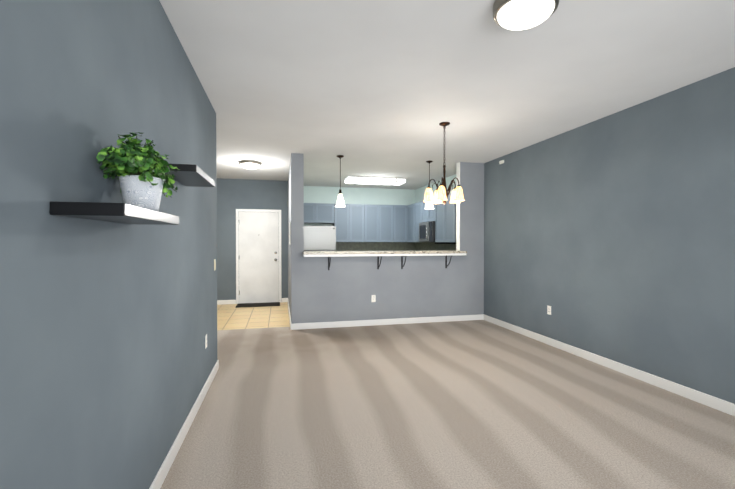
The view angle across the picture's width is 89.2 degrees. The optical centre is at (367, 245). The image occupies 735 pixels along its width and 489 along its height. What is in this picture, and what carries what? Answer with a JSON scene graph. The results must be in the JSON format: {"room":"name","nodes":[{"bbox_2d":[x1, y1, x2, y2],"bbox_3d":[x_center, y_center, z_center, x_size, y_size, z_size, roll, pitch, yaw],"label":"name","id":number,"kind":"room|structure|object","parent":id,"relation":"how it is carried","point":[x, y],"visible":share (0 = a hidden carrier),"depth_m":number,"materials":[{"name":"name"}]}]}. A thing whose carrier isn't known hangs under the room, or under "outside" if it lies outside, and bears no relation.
{"room":"empty living room","nodes":[
{"label":"empty living room","id":0,"kind":"room"},
{"bbox_2d":[0,0,216,488],"bbox_3d":[-1.024,-0.013,1.190,0.120,2.740,5.750,0,1,-13],"label":"wall","id":1,"kind":"structure","parent":0,"point":[108,360],"depth_m":1.38,"materials":[{"name":"grey paint"}]},
{"bbox_2d":[50,201,178,224],"bbox_3d":[-0.915,-0.116,1.430,0.199,0.040,0.630,0,1,-13],"label":"wall shelf","id":2,"kind":"object","parent":1,"relation":"attached to","point":[125,213],"visible":1,"depth_m":1.15,"materials":[{"name":"black paint"}]},
{"bbox_2d":[96,132,178,210],"bbox_3d":[-0.904,-0.292,1.514,0.241,0.307,0.428,0,1,-13],"label":"potted plant","id":3,"kind":"object","parent":2,"relation":"on","point":[132,164],"visible":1,"depth_m":1.46,"materials":[{"name":"green plant"}]},
{"bbox_2d":[149,360,218,488],"bbox_3d":[-0.962,1.309,1.228,0.017,0.095,5.764,0,1,-13],"label":"baseboard","id":4,"kind":"structure","parent":1,"relation":"attached to","point":[167,463],"depth_m":2.51,"materials":[{"name":"white wood"}]},
{"bbox_2d":[164,164,214,186],"bbox_3d":[-1.145,-0.448,2.410,0.199,0.040,0.630,0,1,-13],"label":"wall shelf","id":5,"kind":"object","parent":1,"relation":"attached to","point":[191,175],"visible":0.83,"depth_m":2.29,"materials":[{"name":"black paint"}]},
{"bbox_2d":[217,178,287,303],"bbox_3d":[-3.205,-0.096,8.162,2.860,2.740,0.120,0,1,-13],"label":"wall","id":6,"kind":"structure","parent":0,"point":[233,195],"depth_m":8.17,"materials":[{"name":"grey paint"}]},
{"bbox_2d":[217,300,235,304],"bbox_3d":[-3.735,1.229,7.985,1.740,0.095,0.014,0,1,-13],"label":"baseboard","id":7,"kind":"structure","parent":6,"relation":"attached to","point":[219,302],"depth_m":8.13,"materials":[{"name":"white wood"}]},
{"bbox_2d":[236,209,281,303],"bbox_3d":[-2.403,0.230,8.248,0.970,2.085,0.080,0,1,-13],"label":"entry door","id":8,"kind":"structure","parent":6,"relation":"in","point":[258,255],"depth_m":8.27,"materials":[{"name":"white wood"}]},
{"bbox_2d":[285,298,290,321],"bbox_3d":[-1.501,1.239,7.132,0.017,0.095,2.690,0,1,-13],"label":"baseboard","id":9,"kind":"structure","parent":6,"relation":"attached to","point":[286,299],"depth_m":7.36,"materials":[{"name":"white wood"}]},
{"bbox_2d":[217,302,289,329],"bbox_3d":[-2.908,1.314,6.903,2.860,0.050,2.500,0,1,-13],"label":"floor","id":10,"kind":"structure","parent":0,"point":[230,317],"depth_m":6.72,"materials":[{"name":"beige tile"}]},
{"bbox_2d":[235,302,279,307],"bbox_3d":[-2.351,1.269,8.038,0.900,0.011,0.460,0,1,-13],"label":"door mat","id":11,"kind":"object","parent":10,"relation":"on","point":[258,304],"visible":1,"depth_m":8.04,"materials":[{"name":"black fabric"}]},
{"bbox_2d":[288,153,303,323],"bbox_3d":[-1.491,-0.089,7.525,0.190,2.740,3.540,0,1,-13],"label":"wall column","id":12,"kind":"structure","parent":0,"point":[296,246],"depth_m":5.80,"materials":[{"name":"grey paint"}]},
{"bbox_2d":[289,222,290,244],"bbox_3d":[-1.263,-0.201,6.077,0.024,0.360,0.280,0,1,-13],"label":"intercom panel","id":13,"kind":"object","parent":12,"relation":"attached to","point":[290,233],"visible":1,"depth_m":5.94,"materials":[{"name":"white plastic"}]},
{"bbox_2d":[304,186,414,225],"bbox_3d":[-0.268,-0.113,9.566,3.120,2.740,0.120,0,1,-13],"label":"wall","id":14,"kind":"structure","parent":0,"point":[329,195],"depth_m":9.50,"materials":[{"name":"green paint"}]},
{"bbox_2d":[304,203,406,241],"bbox_3d":[-0.215,-0.563,9.331,3.098,0.935,0.337,0,1,-13],"label":"upper cabinet","id":15,"kind":"object","parent":14,"relation":"attached to","point":[366,223],"visible":0.9,"depth_m":9.19,"materials":[{"name":"blue wood"}]},
{"bbox_2d":[336,242,414,250],"bbox_3d":[0.193,0.124,9.612,2.196,0.444,0.006,0,1,-13],"label":"backsplash","id":16,"kind":"structure","parent":14,"relation":"attached to","point":[375,246],"depth_m":9.61,"materials":[{"name":"black stone"}]},
{"bbox_2d":[304,162,483,322],"bbox_3d":[0.508,-0.073,6.241,3.120,2.740,0.130,0,1,-13],"label":"wall","id":17,"kind":"structure","parent":0,"point":[343,288],"depth_m":6.23,"materials":[{"name":"grey paint"}]},
{"bbox_2d":[371,295,375,301],"bbox_3d":[0.099,0.859,6.085,0.070,0.116,0.008,0,1,-13],"label":"outlet","id":18,"kind":"object","parent":17,"relation":"attached to","point":[373,298],"visible":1,"depth_m":6.08,"materials":[{"name":"white plastic"}]},
{"bbox_2d":[303,250,466,269],"bbox_3d":[0.291,0.235,6.117,2.679,0.297,0.540,0,1,-13],"label":"countertop","id":19,"kind":"structure","parent":17,"relation":"on","point":[378,254],"depth_m":5.94,"materials":[{"name":"white stone"}]},
{"bbox_2d":[290,314,484,329],"bbox_3d":[0.416,1.250,6.160,3.304,0.095,0.017,0,1,-13],"label":"baseboard","id":20,"kind":"structure","parent":17,"relation":"attached to","point":[295,326],"depth_m":6.12,"materials":[{"name":"white wood"}]},
{"bbox_2d":[159,0,734,189],"bbox_3d":[-0.512,-1.465,3.886,6.410,0.100,11.040,0,1,-13],"label":"ceiling","id":21,"kind":"structure","parent":0,"point":[378,88],"depth_m":3.02,"materials":[{"name":"white paint"}]},
{"bbox_2d":[239,160,261,168],"bbox_3d":[-2.029,-1.391,6.449,0.381,0.110,0.381,0,1,-13],"label":"light","id":22,"kind":"object","parent":21,"relation":"attached to","point":[249,164],"visible":1,"depth_m":6.33,"materials":[{"name":"white glass"}]},
{"bbox_2d":[335,155,344,206],"bbox_3d":[-0.436,-1.035,5.963,0.156,0.810,0.156,0,1,-13],"label":"pendant light","id":23,"kind":"object","parent":21,"relation":"hanging from","point":[340,202],"visible":1,"depth_m":5.94,"materials":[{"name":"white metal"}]},
{"bbox_2d":[343,176,406,185],"bbox_3d":[0.163,-1.411,8.100,1.320,0.108,0.470,0,1,-13],"label":"light","id":24,"kind":"object","parent":21,"relation":"attached to","point":[390,181],"visible":1,"depth_m":7.95,"materials":[{"name":"white plastic"}]},
{"bbox_2d":[425,160,433,208],"bbox_3d":[1.055,-1.039,6.351,0.156,0.810,0.156,0,1,-13],"label":"pendant light","id":25,"kind":"object","parent":21,"relation":"hanging from","point":[429,205],"visible":0.67,"depth_m":6.32,"materials":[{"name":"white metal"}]},
{"bbox_2d":[423,122,464,203],"bbox_3d":[0.887,-0.950,4.337,0.474,0.940,0.461,0,1,-13],"label":"chandelier","id":26,"kind":"object","parent":21,"relation":"hanging from","point":[441,192],"visible":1,"depth_m":4.30,"materials":[{"name":"white glass"}]},
{"bbox_2d":[493,0,558,30],"bbox_3d":[0.897,-1.331,2.121,0.350,0.124,0.350,0,1,-13],"label":"ceiling light","id":27,"kind":"object","parent":21,"relation":"attached to","point":[515,15],"visible":1,"depth_m":2.07,"materials":[{"name":"white glass"}]},
{"bbox_2d":[160,320,734,488],"bbox_3d":[-0.148,1.368,2.361,6.170,0.050,7.600,0,1,-13],"label":"floor carpet","id":28,"kind":"object","parent":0,"point":[477,404],"visible":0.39,"depth_m":2.87,"materials":[{"name":"beige carpet"}]},
{"bbox_2d":[456,162,459,250],"bbox_3d":[1.578,-0.683,6.483,0.004,1.527,0.129,0,1,-13],"label":"wall","id":29,"kind":"structure","parent":0,"point":[458,214],"depth_m":6.50,"materials":[{"name":"white paint"}]},
{"bbox_2d":[415,67,734,403],"bbox_3d":[2.549,-0.054,4.617,0.124,2.740,11.040,0,1,-13],"label":"wall","id":30,"kind":"structure","parent":0,"point":[611,237],"depth_m":3.78,"materials":[{"name":"grey paint"}]},
{"bbox_2d":[407,205,410,240],"bbox_3d":[1.226,-0.561,9.223,0.337,0.936,0.567,0,1,-13],"label":"upper cabinet","id":31,"kind":"object","parent":30,"relation":"attached to","point":[408,206],"depth_m":9.31,"materials":[{"name":"blue wood"}]},
{"bbox_2d":[411,202,418,240],"bbox_3d":[1.332,-0.556,8.768,0.337,0.936,0.605,0,1,-13],"label":"upper cabinet","id":32,"kind":"object","parent":30,"relation":"attached to","point":[414,207],"depth_m":8.88,"materials":[{"name":"blue wood"}]},
{"bbox_2d":[419,201,428,222],"bbox_3d":[1.439,-0.773,8.309,0.337,0.490,0.449,0,1,-13],"label":"upper cabinet","id":33,"kind":"object","parent":30,"relation":"attached to","point":[422,211],"depth_m":8.43,"materials":[{"name":"blue wood"}]},
{"bbox_2d":[427,209,430,220],"bbox_3d":[1.514,-0.770,7.987,0.337,0.490,0.449,0,1,-13],"label":"upper cabinet","id":34,"kind":"object","parent":30,"relation":"attached to","point":[428,210],"depth_m":8.06,"materials":[{"name":"blue wood"}]},
{"bbox_2d":[415,242,455,250],"bbox_3d":[1.599,0.139,8.400,0.008,0.444,2.994,0,1,-13],"label":"backsplash","id":35,"kind":"structure","parent":30,"relation":"attached to","point":[426,246],"depth_m":8.72,"materials":[{"name":"black stone"}]},
{"bbox_2d":[431,201,442,241],"bbox_3d":[1.616,-0.541,7.552,0.337,0.936,0.568,0,1,-13],"label":"upper cabinet","id":36,"kind":"object","parent":30,"relation":"attached to","point":[442,216],"depth_m":7.58,"materials":[{"name":"blue wood"}]},
{"bbox_2d":[419,221,455,243],"bbox_3d":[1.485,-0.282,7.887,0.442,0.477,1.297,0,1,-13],"label":"microwave","id":37,"kind":"object","parent":36,"relation":"attached to","point":[426,231],"visible":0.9,"depth_m":7.92,"materials":[{"name":"grey metal"}]},
{"bbox_2d":[443,193,455,241],"bbox_3d":[1.712,-0.537,7.142,0.337,0.936,0.509,0,1,-13],"label":"upper cabinet","id":38,"kind":"object","parent":30,"relation":"attached to","point":[449,209],"depth_m":7.09,"materials":[{"name":"blue wood"}]},
{"bbox_2d":[547,305,550,314],"bbox_3d":[2.411,0.852,4.945,0.008,0.116,0.070,0,1,-13],"label":"outlet","id":39,"kind":"object","parent":30,"relation":"attached to","point":[549,310],"visible":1,"depth_m":4.94,"materials":[{"name":"white plastic"}]},
{"bbox_2d":[485,315,734,415],"bbox_3d":[2.874,1.289,2.953,0.014,0.095,7.380,0,1,-13],"label":"baseboard","id":40,"kind":"structure","parent":30,"relation":"attached to","point":[724,406],"depth_m":3.76,"materials":[{"name":"white wood"}]},
{"bbox_3d":[0.120,1.302,7.922,3.120,0.050,3.290,0,1,-13],"label":"floor","id":41,"kind":"structure","parent":0,"visible":0},
{"bbox_2d":[304,226,335,250],"bbox_3d":[-1.223,0.401,8.847,0.860,1.730,0.799,0,1,-13],"label":"refrigerator","id":42,"kind":"object","parent":41,"relation":"on","point":[319,238],"visible":0.4,"depth_m":8.51,"materials":[{"name":"white metal"}]}
]}

